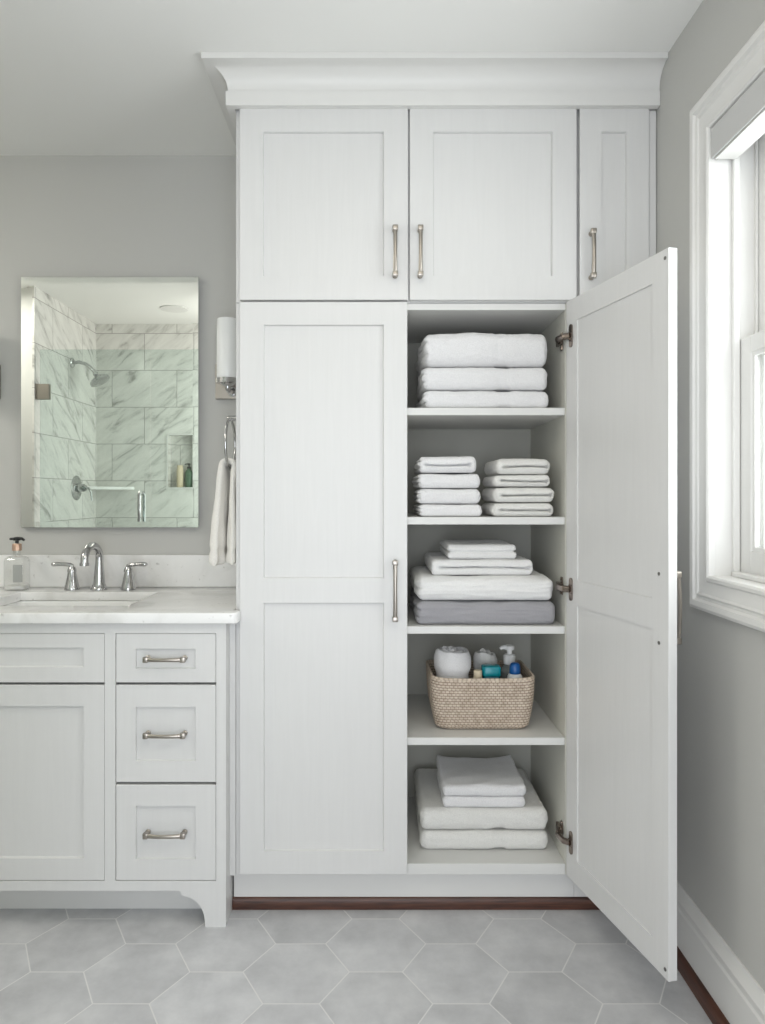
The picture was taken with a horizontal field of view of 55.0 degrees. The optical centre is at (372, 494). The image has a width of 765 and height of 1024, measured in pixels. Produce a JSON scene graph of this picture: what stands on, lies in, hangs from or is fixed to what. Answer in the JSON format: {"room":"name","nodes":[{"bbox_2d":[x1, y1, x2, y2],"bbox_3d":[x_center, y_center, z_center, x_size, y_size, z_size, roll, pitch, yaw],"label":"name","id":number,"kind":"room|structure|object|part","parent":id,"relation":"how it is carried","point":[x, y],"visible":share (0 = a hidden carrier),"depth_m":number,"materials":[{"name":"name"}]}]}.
{"room":"bathroom","nodes":[
{"label":"bathroom","id":0,"kind":"room"},
{"bbox_2d":[0,156,235,554],"bbox_3d":[-0.790,-0.003,2.678,3.420,2.421,0.100,0,0,0],"label":"wall","id":1,"kind":"structure","parent":0,"point":[61,216],"depth_m":2.63,"materials":[{"name":"grey paint"}]},
{"bbox_2d":[0,365,0,398],"bbox_3d":[-1.391,-0.472,2.554,0.125,0.260,0.147,0,0,0],"label":"wall sconce","id":2,"kind":"object","parent":1,"relation":"attached to","point":[0,365],"visible":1,"depth_m":2.62,"materials":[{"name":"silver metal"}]},
{"bbox_2d":[21,277,199,526],"bbox_3d":[-0.934,-0.329,2.616,0.628,0.888,0.020,0,0,0],"label":"wall mirror","id":3,"kind":"object","parent":1,"relation":"attached to","point":[110,366],"visible":1,"depth_m":2.61,"materials":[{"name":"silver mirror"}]},
{"bbox_2d":[0,555,235,586],"bbox_3d":[-0.963,0.270,2.617,1.134,0.113,0.020,0,0,0],"label":"backsplash","id":4,"kind":"structure","parent":1,"relation":"attached to","point":[37,570],"depth_m":2.61,"materials":[{"name":"stone"}]},
{"bbox_2d":[215,317,235,398],"bbox_3d":[-0.498,-0.472,2.554,0.125,0.260,0.147,0,0,0],"label":"wall sconce","id":5,"kind":"object","parent":1,"relation":"attached to","point":[225,368],"visible":0.84,"depth_m":2.49,"materials":[{"name":"white glass"}]},
{"bbox_3d":[-0.498,-0.404,2.620,0.125,0.124,0.015,0,0,0],"label":"plate","id":6,"kind":"part","parent":5,"relation":"part of","materials":[{"name":"silver metal"}]},
{"bbox_3d":[-0.498,-0.501,2.520,0.075,0.203,0.075,0,0,0],"label":"lamp shade","id":7,"kind":"part","parent":5,"relation":"part of","materials":[{"name":"white glass"}]},
{"bbox_3d":[-0.498,-0.365,2.554,0.052,0.036,0.120,0,0,0],"label":"arm","id":8,"kind":"part","parent":5,"relation":"part of","materials":[{"name":"silver metal"}]},
{"bbox_2d":[236,109,576,302],"bbox_3d":[0.096,-0.852,2.339,0.978,0.602,0.574,0,0,0],"label":"upper cabinet","id":9,"kind":"object","parent":1,"relation":"attached to","point":[333,205],"visible":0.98,"depth_m":2.10,"materials":[{"name":"paint"}]},
{"bbox_3d":[-0.140,-0.827,2.098,0.478,0.544,0.020,0,0,0],"label":"door","id":10,"kind":"part","parent":9,"relation":"part of","materials":[{"name":"paint"}]},
{"bbox_3d":[0.062,-0.686,2.070,0.016,0.144,0.036,0,0,0],"label":"handle","id":11,"kind":"part","parent":9,"relation":"part of","materials":[{"name":"silver metal"}]},
{"bbox_3d":[0.134,-0.686,2.070,0.016,0.144,0.036,0,0,0],"label":"handle","id":12,"kind":"part","parent":9,"relation":"part of","materials":[{"name":"silver metal"}]},
{"bbox_2d":[201,52,667,144],"bbox_3d":[0.169,-1.155,2.321,1.280,0.116,0.613,0,0,0],"label":"trim","id":13,"kind":"structure","parent":9,"relation":"attached to","point":[239,80],"depth_m":2.07,"materials":[{"name":"white paint"}]},
{"bbox_3d":[0.342,-0.827,2.098,0.474,0.544,0.020,0,0,0],"label":"door","id":14,"kind":"part","parent":9,"relation":"part of","materials":[{"name":"paint"}]},
{"bbox_2d":[0,0,702,155],"bbox_3d":[-0.790,-1.244,0.658,3.420,0.060,4.140,0,0,0],"label":"ceiling","id":15,"kind":"structure","parent":0,"point":[78,77],"depth_m":1.96,"materials":[{"name":"white paint"}]},
{"bbox_2d":[0,909,711,1023],"bbox_3d":[-0.790,1.237,0.658,3.420,0.060,4.140,0,0,0],"label":"floor","id":16,"kind":"structure","parent":0,"point":[58,966],"depth_m":1.87,"materials":[{"name":"tile"}]},
{"bbox_2d":[0,623,235,926],"bbox_3d":[-0.946,0.782,2.322,1.106,0.850,0.608,0,0,0],"label":"vanity cabinet","id":17,"kind":"object","parent":16,"relation":"on","point":[118,741],"visible":0.98,"depth_m":2.05,"materials":[{"name":"paint"}]},
{"bbox_3d":[-0.955,0.456,2.063,0.408,0.136,0.019,0,0,0],"label":"false drawer","id":18,"kind":"part","parent":17,"relation":"part of","materials":[{"name":"paint"}]},
{"bbox_3d":[-0.955,0.804,2.063,0.408,0.546,0.019,0,0,0],"label":"door","id":19,"kind":"part","parent":17,"relation":"part of","materials":[{"name":"paint"}]},
{"bbox_2d":[0,587,239,623],"bbox_3d":[-0.953,0.342,2.329,1.153,0.030,0.594,0,0,0],"label":"countertop","id":20,"kind":"structure","parent":17,"relation":"on","point":[154,605],"depth_m":2.13,"materials":[{"name":"stone"}]},
{"bbox_2d":[4,537,28,589],"bbox_3d":[-1.228,0.235,2.534,0.071,0.182,0.060,0,0,0],"label":"soap dispenser","id":21,"kind":"object","parent":20,"relation":"on","point":[17,569],"visible":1,"depth_m":2.51,"materials":[{"name":"clear glass"}]},
{"bbox_2d":[5,601,136,605],"bbox_3d":[-0.955,0.429,2.321,0.500,0.144,0.344,0,0,0],"label":"sink","id":22,"kind":"object","parent":20,"relation":"in","point":[19,603],"visible":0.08,"depth_m":2.47,"materials":[{"name":"white ceramic"}]},
{"bbox_2d":[51,542,147,589],"bbox_3d":[-0.943,0.242,2.482,0.331,0.167,0.172,0,0,0],"label":"faucet","id":23,"kind":"object","parent":20,"relation":"on","point":[128,583],"visible":1,"depth_m":2.52,"materials":[{"name":"silver metal"}]},
{"bbox_3d":[-1.070,0.242,2.535,0.075,0.022,0.019,0,0,-7],"label":"lever","id":24,"kind":"part","parent":23,"relation":"part of","materials":[{"name":"silver metal"}]},
{"bbox_3d":[-1.040,0.287,2.539,0.052,0.078,0.052,0,0,0],"label":"handle","id":25,"kind":"part","parent":23,"relation":"part of","materials":[{"name":"silver metal"}]},
{"bbox_3d":[-0.947,0.241,2.478,0.045,0.164,0.166,0,0,0],"label":"spout","id":26,"kind":"part","parent":23,"relation":"part of","materials":[{"name":"silver metal"}]},
{"bbox_3d":[-0.845,0.287,2.539,0.052,0.078,0.052,0,0,0],"label":"handle","id":27,"kind":"part","parent":23,"relation":"part of","materials":[{"name":"silver metal"}]},
{"bbox_3d":[-0.815,0.242,2.535,0.075,0.022,0.019,0,0,7],"label":"lever","id":28,"kind":"part","parent":23,"relation":"part of","materials":[{"name":"silver metal"}]},
{"bbox_3d":[-0.579,0.945,2.044,0.118,0.016,0.036,0,0,0],"label":"handle","id":29,"kind":"part","parent":17,"relation":"part of","materials":[{"name":"silver metal"}]},
{"bbox_3d":[-0.579,0.667,2.044,0.118,0.016,0.036,0,0,0],"label":"handle","id":30,"kind":"part","parent":17,"relation":"part of","materials":[{"name":"silver metal"}]},
{"bbox_3d":[-0.579,0.457,2.044,0.118,0.016,0.036,0,0,0],"label":"handle","id":31,"kind":"part","parent":17,"relation":"part of","materials":[{"name":"silver metal"}]},
{"bbox_3d":[-0.579,0.943,2.063,0.279,0.267,0.019,0,0,0],"label":"drawer","id":32,"kind":"part","parent":17,"relation":"part of","materials":[{"name":"paint"}]},
{"bbox_3d":[-0.579,0.667,2.063,0.279,0.272,0.019,0,0,0],"label":"drawer","id":33,"kind":"part","parent":17,"relation":"part of","materials":[{"name":"paint"}]},
{"bbox_3d":[-0.579,0.456,2.063,0.279,0.136,0.019,0,0,0],"label":"drawer","id":34,"kind":"part","parent":17,"relation":"part of","materials":[{"name":"paint"}]},
{"bbox_3d":[-0.420,0.782,2.350,0.018,0.850,0.554,0,0,0],"label":"panel","id":35,"kind":"part","parent":17,"relation":"part of","materials":[{"name":"paint"}]},
{"bbox_2d":[234,247,681,981],"bbox_3d":[0.148,0.329,2.126,1.109,1.757,0.999,0,0,0],"label":"linen cabinet","id":36,"kind":"object","parent":16,"relation":"on","point":[335,723],"visible":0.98,"depth_m":2.10,"materials":[{"name":"paint"}]},
{"bbox_2d":[224,416,235,470],"bbox_3d":[-0.420,-0.166,2.253,0.054,0.183,0.162,0,0,0],"label":"towel ring","id":37,"kind":"object","parent":36,"relation":"attached to","point":[231,419],"visible":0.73,"depth_m":2.22,"materials":[{"name":"silver metal"}]},
{"bbox_2d":[209,458,235,565],"bbox_3d":[-0.449,0.049,2.253,0.092,0.322,0.173,0,0,0],"label":"hand towel","id":38,"kind":"object","parent":37,"relation":"hanging from","point":[222,544],"visible":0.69,"depth_m":2.19,"materials":[{"name":"white fabric"}]},
{"bbox_3d":[-0.382,0.270,2.367,0.022,1.639,0.518,0,0,0],"label":"panel","id":39,"kind":"part","parent":36,"relation":"part of","materials":[{"name":"paint"}]},
{"bbox_3d":[-0.141,0.265,2.098,0.476,1.626,0.020,0,0,0],"label":"door","id":40,"kind":"part","parent":36,"relation":"part of","materials":[{"name":"paint"}]},
{"bbox_3d":[0.062,0.270,2.070,0.016,0.173,0.036,0,0,0],"label":"handle","id":41,"kind":"part","parent":36,"relation":"part of","materials":[{"name":"silver metal"}]},
{"bbox_3d":[0.090,1.073,2.340,0.922,0.031,0.464,0,0,0],"label":"panel","id":42,"kind":"part","parent":36,"relation":"part of","materials":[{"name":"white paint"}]},
{"bbox_2d":[232,897,599,909],"bbox_3d":[0.182,1.190,2.142,1.183,0.034,0.008,0,0,0],"label":"trim","id":43,"kind":"structure","parent":36,"relation":"attached to","point":[238,903],"depth_m":2.14,"materials":[{"name":"brown wood"}]},
{"bbox_2d":[413,504,481,516],"bbox_3d":[0.223,0.045,2.260,0.190,0.036,0.270,0,0,0],"label":"hand towel","id":44,"kind":"object","parent":36,"relation":"on","point":[425,510],"visible":0.96,"depth_m":2.13,"materials":[{"name":"white fabric"}]},
{"bbox_2d":[413,489,479,503],"bbox_3d":[0.221,0.003,2.260,0.192,0.044,0.271,0,0,0],"label":"hand towel","id":45,"kind":"object","parent":44,"relation":"on","point":[423,496],"visible":1,"depth_m":2.13,"materials":[{"name":"white fabric"}]},
{"bbox_2d":[412,474,479,488],"bbox_3d":[0.218,-0.041,2.261,0.195,0.042,0.271,0,0,0],"label":"hand towel","id":46,"kind":"object","parent":45,"relation":"on","point":[421,481],"visible":1,"depth_m":2.13,"materials":[{"name":"white fabric"}]},
{"bbox_2d":[414,456,475,474],"bbox_3d":[0.217,-0.089,2.260,0.178,0.049,0.270,0,0,0],"label":"hand towel","id":47,"kind":"object","parent":46,"relation":"on","point":[462,464],"visible":0.93,"depth_m":2.13,"materials":[{"name":"white fabric"}]},
{"bbox_3d":[0.090,0.269,2.578,0.922,1.638,0.012,0,0,0],"label":"panel","id":48,"kind":"part","parent":36,"relation":"part of","materials":[{"name":"grey paint"}]},
{"bbox_2d":[426,660,534,728],"bbox_3d":[0.327,0.616,2.285,0.312,0.161,0.244,0,0,0],"label":"woven basket","id":49,"kind":"object","parent":36,"relation":"in","point":[455,703],"visible":0.9,"depth_m":2.17,"materials":[{"name":"wicker"}]},
{"bbox_2d":[434,646,470,677],"bbox_3d":[0.246,0.577,2.257,0.112,0.224,0.119,0,0,35],"label":"rolled towel","id":50,"kind":"object","parent":49,"relation":"in","point":[449,661],"visible":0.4,"depth_m":2.21,"materials":[{"name":"white fabric"}]},
{"bbox_2d":[473,669,481,678],"bbox_3d":[0.316,0.608,2.213,0.027,0.162,0.027,0,0,0],"label":"toiletry tube","id":51,"kind":"object","parent":49,"relation":"in","point":[477,672],"visible":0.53,"depth_m":2.20,"materials":[{"name":"beige plastic"}]},
{"bbox_2d":[473,648,496,669],"bbox_3d":[0.358,0.589,2.337,0.071,0.200,0.079,0,0,42],"label":"rolled towel","id":52,"kind":"object","parent":49,"relation":"in","point":[484,656],"visible":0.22,"depth_m":2.31,"materials":[{"name":"white fabric"}]},
{"bbox_2d":[481,664,500,678],"bbox_3d":[0.359,0.603,2.238,0.056,0.172,0.047,0,0,0],"label":"shampoo bottle","id":53,"kind":"object","parent":49,"relation":"in","point":[488,670],"visible":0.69,"depth_m":2.22,"materials":[{"name":"teal plastic"}]},
{"bbox_2d":[499,644,514,677],"bbox_3d":[0.427,0.579,2.303,0.057,0.221,0.057,0,0,32],"label":"lotion bottle","id":54,"kind":"object","parent":49,"relation":"in","point":[509,657],"visible":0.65,"depth_m":2.29,"materials":[{"name":"grey plastic"}]},
{"bbox_2d":[507,662,522,677],"bbox_3d":[0.430,0.599,2.228,0.047,0.181,0.047,0,0,0],"label":"bottle","id":55,"kind":"object","parent":49,"relation":"in","point":[514,670],"visible":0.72,"depth_m":2.21,"materials":[{"name":"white plastic"}]},
{"bbox_2d":[414,793,547,848],"bbox_3d":[0.332,1.029,2.349,0.385,0.056,0.344,0,0,0],"label":"bath towel","id":56,"kind":"object","parent":36,"relation":"on","point":[491,838],"visible":0.39,"depth_m":2.18,"materials":[{"name":"white fabric"}]},
{"bbox_2d":[414,768,547,828],"bbox_3d":[0.331,0.967,2.356,0.385,0.066,0.354,0,0,0],"label":"bath towel","id":57,"kind":"object","parent":56,"relation":"on","point":[433,814],"visible":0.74,"depth_m":2.19,"materials":[{"name":"white fabric"}]},
{"bbox_2d":[437,769,524,806],"bbox_3d":[0.332,0.918,2.312,0.250,0.033,0.244,0,0,0],"label":"hand towel","id":58,"kind":"object","parent":57,"relation":"on","point":[448,801],"visible":0.41,"depth_m":2.19,"materials":[{"name":"white fabric"}]},
{"bbox_2d":[436,755,525,795],"bbox_3d":[0.333,0.877,2.311,0.253,0.047,0.243,0,0,0],"label":"hand towel","id":59,"kind":"object","parent":58,"relation":"on","point":[460,776],"visible":1,"depth_m":2.25,"materials":[{"name":"white fabric"}]},
{"bbox_2d":[415,391,548,407],"bbox_3d":[0.326,-0.278,2.295,0.376,0.054,0.343,0,0,0],"label":"bath towel","id":60,"kind":"object","parent":36,"relation":"on","point":[430,399],"visible":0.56,"depth_m":2.13,"materials":[{"name":"white fabric"}]},
{"bbox_2d":[417,367,546,400],"bbox_3d":[0.325,-0.340,2.295,0.376,0.068,0.342,0,0,0],"label":"bath towel","id":61,"kind":"object","parent":60,"relation":"on","point":[430,379],"visible":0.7,"depth_m":2.13,"materials":[{"name":"white fabric"}]},
{"bbox_2d":[415,332,546,377],"bbox_3d":[0.326,-0.426,2.295,0.372,0.103,0.342,0,0,0],"label":"bath towel","id":62,"kind":"object","parent":61,"relation":"on","point":[460,350],"visible":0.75,"depth_m":2.13,"materials":[{"name":"white fabric"}]},
{"bbox_2d":[410,588,554,623],"bbox_3d":[0.327,0.343,2.320,0.413,0.068,0.391,0,0,0],"label":"folded blanket","id":63,"kind":"object","parent":36,"relation":"on","point":[425,611],"visible":0.74,"depth_m":2.13,"materials":[{"name":"grey fabric"}]},
{"bbox_2d":[409,566,552,599],"bbox_3d":[0.326,0.272,2.320,0.406,0.072,0.389,0,0,0],"label":"folded blanket","id":64,"kind":"object","parent":63,"relation":"on","point":[426,585],"visible":0.82,"depth_m":2.13,"materials":[{"name":"white fabric"}]},
{"bbox_2d":[424,552,532,574],"bbox_3d":[0.323,0.214,2.319,0.303,0.047,0.308,0,0,0],"label":"bath towel","id":65,"kind":"object","parent":64,"relation":"on","point":[438,563],"visible":0.83,"depth_m":2.17,"materials":[{"name":"white fabric"}]},
{"bbox_2d":[440,539,516,558],"bbox_3d":[0.324,0.168,2.314,0.209,0.044,0.269,0,0,0],"label":"hand towel","id":66,"kind":"object","parent":65,"relation":"on","point":[485,548],"visible":1,"depth_m":2.19,"materials":[{"name":"white fabric"}]},
{"bbox_3d":[0.090,-0.540,2.340,0.922,0.020,0.464,0,0,0],"label":"panel","id":67,"kind":"part","parent":36,"relation":"part of","materials":[{"name":"white paint"}]},
{"bbox_2d":[407,694,564,744],"bbox_3d":[0.324,0.708,2.342,0.455,0.022,0.460,0,0,0],"label":"shelf","id":68,"kind":"object","parent":36,"relation":"attached to","point":[542,729],"depth_m":2.16,"materials":[{"name":"white paint"}]},
{"bbox_2d":[407,603,564,633],"bbox_3d":[0.324,0.388,2.342,0.455,0.022,0.460,0,0,0],"label":"shelf","id":69,"kind":"object","parent":36,"relation":"attached to","point":[557,626],"depth_m":2.11,"materials":[{"name":"white paint"}]},
{"bbox_2d":[407,513,564,524],"bbox_3d":[0.324,0.074,2.342,0.455,0.022,0.460,0,0,0],"label":"shelf","id":70,"kind":"object","parent":36,"relation":"attached to","point":[412,518],"depth_m":2.11,"materials":[{"name":"white paint"}]},
{"bbox_2d":[407,408,564,428],"bbox_3d":[0.324,-0.240,2.342,0.455,0.022,0.460,0,0,0],"label":"shelf","id":71,"kind":"object","parent":36,"relation":"attached to","point":[417,418],"depth_m":2.20,"materials":[{"name":"white paint"}]},
{"bbox_2d":[481,502,552,516],"bbox_3d":[0.436,0.043,2.245,0.187,0.040,0.240,0,0,0],"label":"hand towel","id":72,"kind":"object","parent":36,"relation":"on","point":[503,509],"visible":1,"depth_m":2.13,"materials":[{"name":"white fabric"}]},
{"bbox_2d":[481,487,553,501],"bbox_3d":[0.437,-0.001,2.245,0.187,0.045,0.239,0,0,0],"label":"hand towel","id":73,"kind":"object","parent":72,"relation":"on","point":[500,494],"visible":1,"depth_m":2.13,"materials":[{"name":"white fabric"}]},
{"bbox_2d":[482,475,549,486],"bbox_3d":[0.432,-0.042,2.245,0.171,0.034,0.240,0,0,0],"label":"hand towel","id":74,"kind":"object","parent":73,"relation":"on","point":[499,480],"visible":1,"depth_m":2.13,"materials":[{"name":"white fabric"}]},
{"bbox_2d":[484,459,549,475],"bbox_3d":[0.435,-0.083,2.245,0.168,0.046,0.242,0,0,0],"label":"hand towel","id":75,"kind":"object","parent":74,"relation":"on","point":[501,466],"visible":0.96,"depth_m":2.13,"materials":[{"name":"white fabric"}]},
{"bbox_3d":[0.569,0.270,2.367,0.034,1.639,0.518,0,0,0],"label":"panel","id":76,"kind":"part","parent":36,"relation":"part of","materials":[{"name":"white paint"}]},
{"bbox_3d":[0.612,0.265,1.860,0.022,1.627,0.473,0,0,-13],"label":"door","id":77,"kind":"part","parent":36,"relation":"part of","materials":[{"name":"paint"}]},
{"bbox_3d":[0.685,0.256,1.669,0.036,0.166,0.016,0,0,-13],"label":"handle","id":78,"kind":"part","parent":36,"relation":"part of","materials":[{"name":"silver metal"}]},
{"bbox_2d":[574,109,655,896],"bbox_3d":[0.698,0.027,2.339,0.222,2.360,0.574,0,0,0],"label":"tall cabinet","id":79,"kind":"object","parent":16,"relation":"on","point":[616,148],"visible":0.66,"depth_m":2.09,"materials":[{"name":"paint"}]},
{"bbox_3d":[0.619,-0.679,2.070,0.016,0.139,0.036,0,0,0],"label":"handle","id":80,"kind":"part","parent":79,"relation":"part of","materials":[{"name":"silver metal"}]},
{"bbox_3d":[0.686,-0.827,2.098,0.197,0.544,0.020,0,0,0],"label":"door","id":81,"kind":"part","parent":79,"relation":"part of","materials":[{"name":"paint"}]},
{"bbox_2d":[655,0,764,990],"bbox_3d":[0.865,-0.003,0.658,0.110,2.421,3.940,0,0,0],"label":"wall","id":82,"kind":"structure","parent":0,"point":[721,661],"depth_m":1.76,"materials":[{"name":"grey paint"}]},
{"bbox_2d":[677,946,729,1023],"bbox_3d":[0.783,1.190,0.417,0.017,0.034,3.419,0,0,0],"label":"trim","id":83,"kind":"structure","parent":82,"relation":"attached to","point":[697,987],"depth_m":1.75,"materials":[{"name":"brown wood"}]},
{"bbox_2d":[677,881,764,1023],"bbox_3d":[0.801,1.117,0.402,0.018,0.180,3.407,0,0,0],"label":"baseboard","id":84,"kind":"structure","parent":82,"relation":"attached to","point":[735,991],"depth_m":1.70,"materials":[{"name":"white paint"}]},
{"bbox_2d":[690,20,764,631],"bbox_3d":[0.866,-0.340,1.296,0.163,1.233,1.067,0,0,0],"label":"window","id":85,"kind":"structure","parent":82,"relation":"in","point":[727,196],"depth_m":1.75,"materials":[{"name":"white paint"}]},
{"bbox_2d":[711,71,764,158],"bbox_3d":[0.831,-0.830,1.296,0.060,0.076,0.891,0,0,0],"label":"roller shade","id":86,"kind":"object","parent":85,"relation":"attached to","point":[742,125],"visible":1,"depth_m":1.62,"materials":[{"name":"grey fabric"}]},
{"bbox_3d":[0.885,-0.088,1.296,0.034,0.559,0.893,0,0,0],"label":"sash","id":87,"kind":"part","parent":85,"relation":"part of","materials":[{"name":"white paint"}]},
{"bbox_3d":[0.927,-0.599,1.296,0.034,0.542,0.893,0,0,0],"label":"sash","id":88,"kind":"part","parent":85,"relation":"part of","materials":[{"name":"white paint"}]}
]}

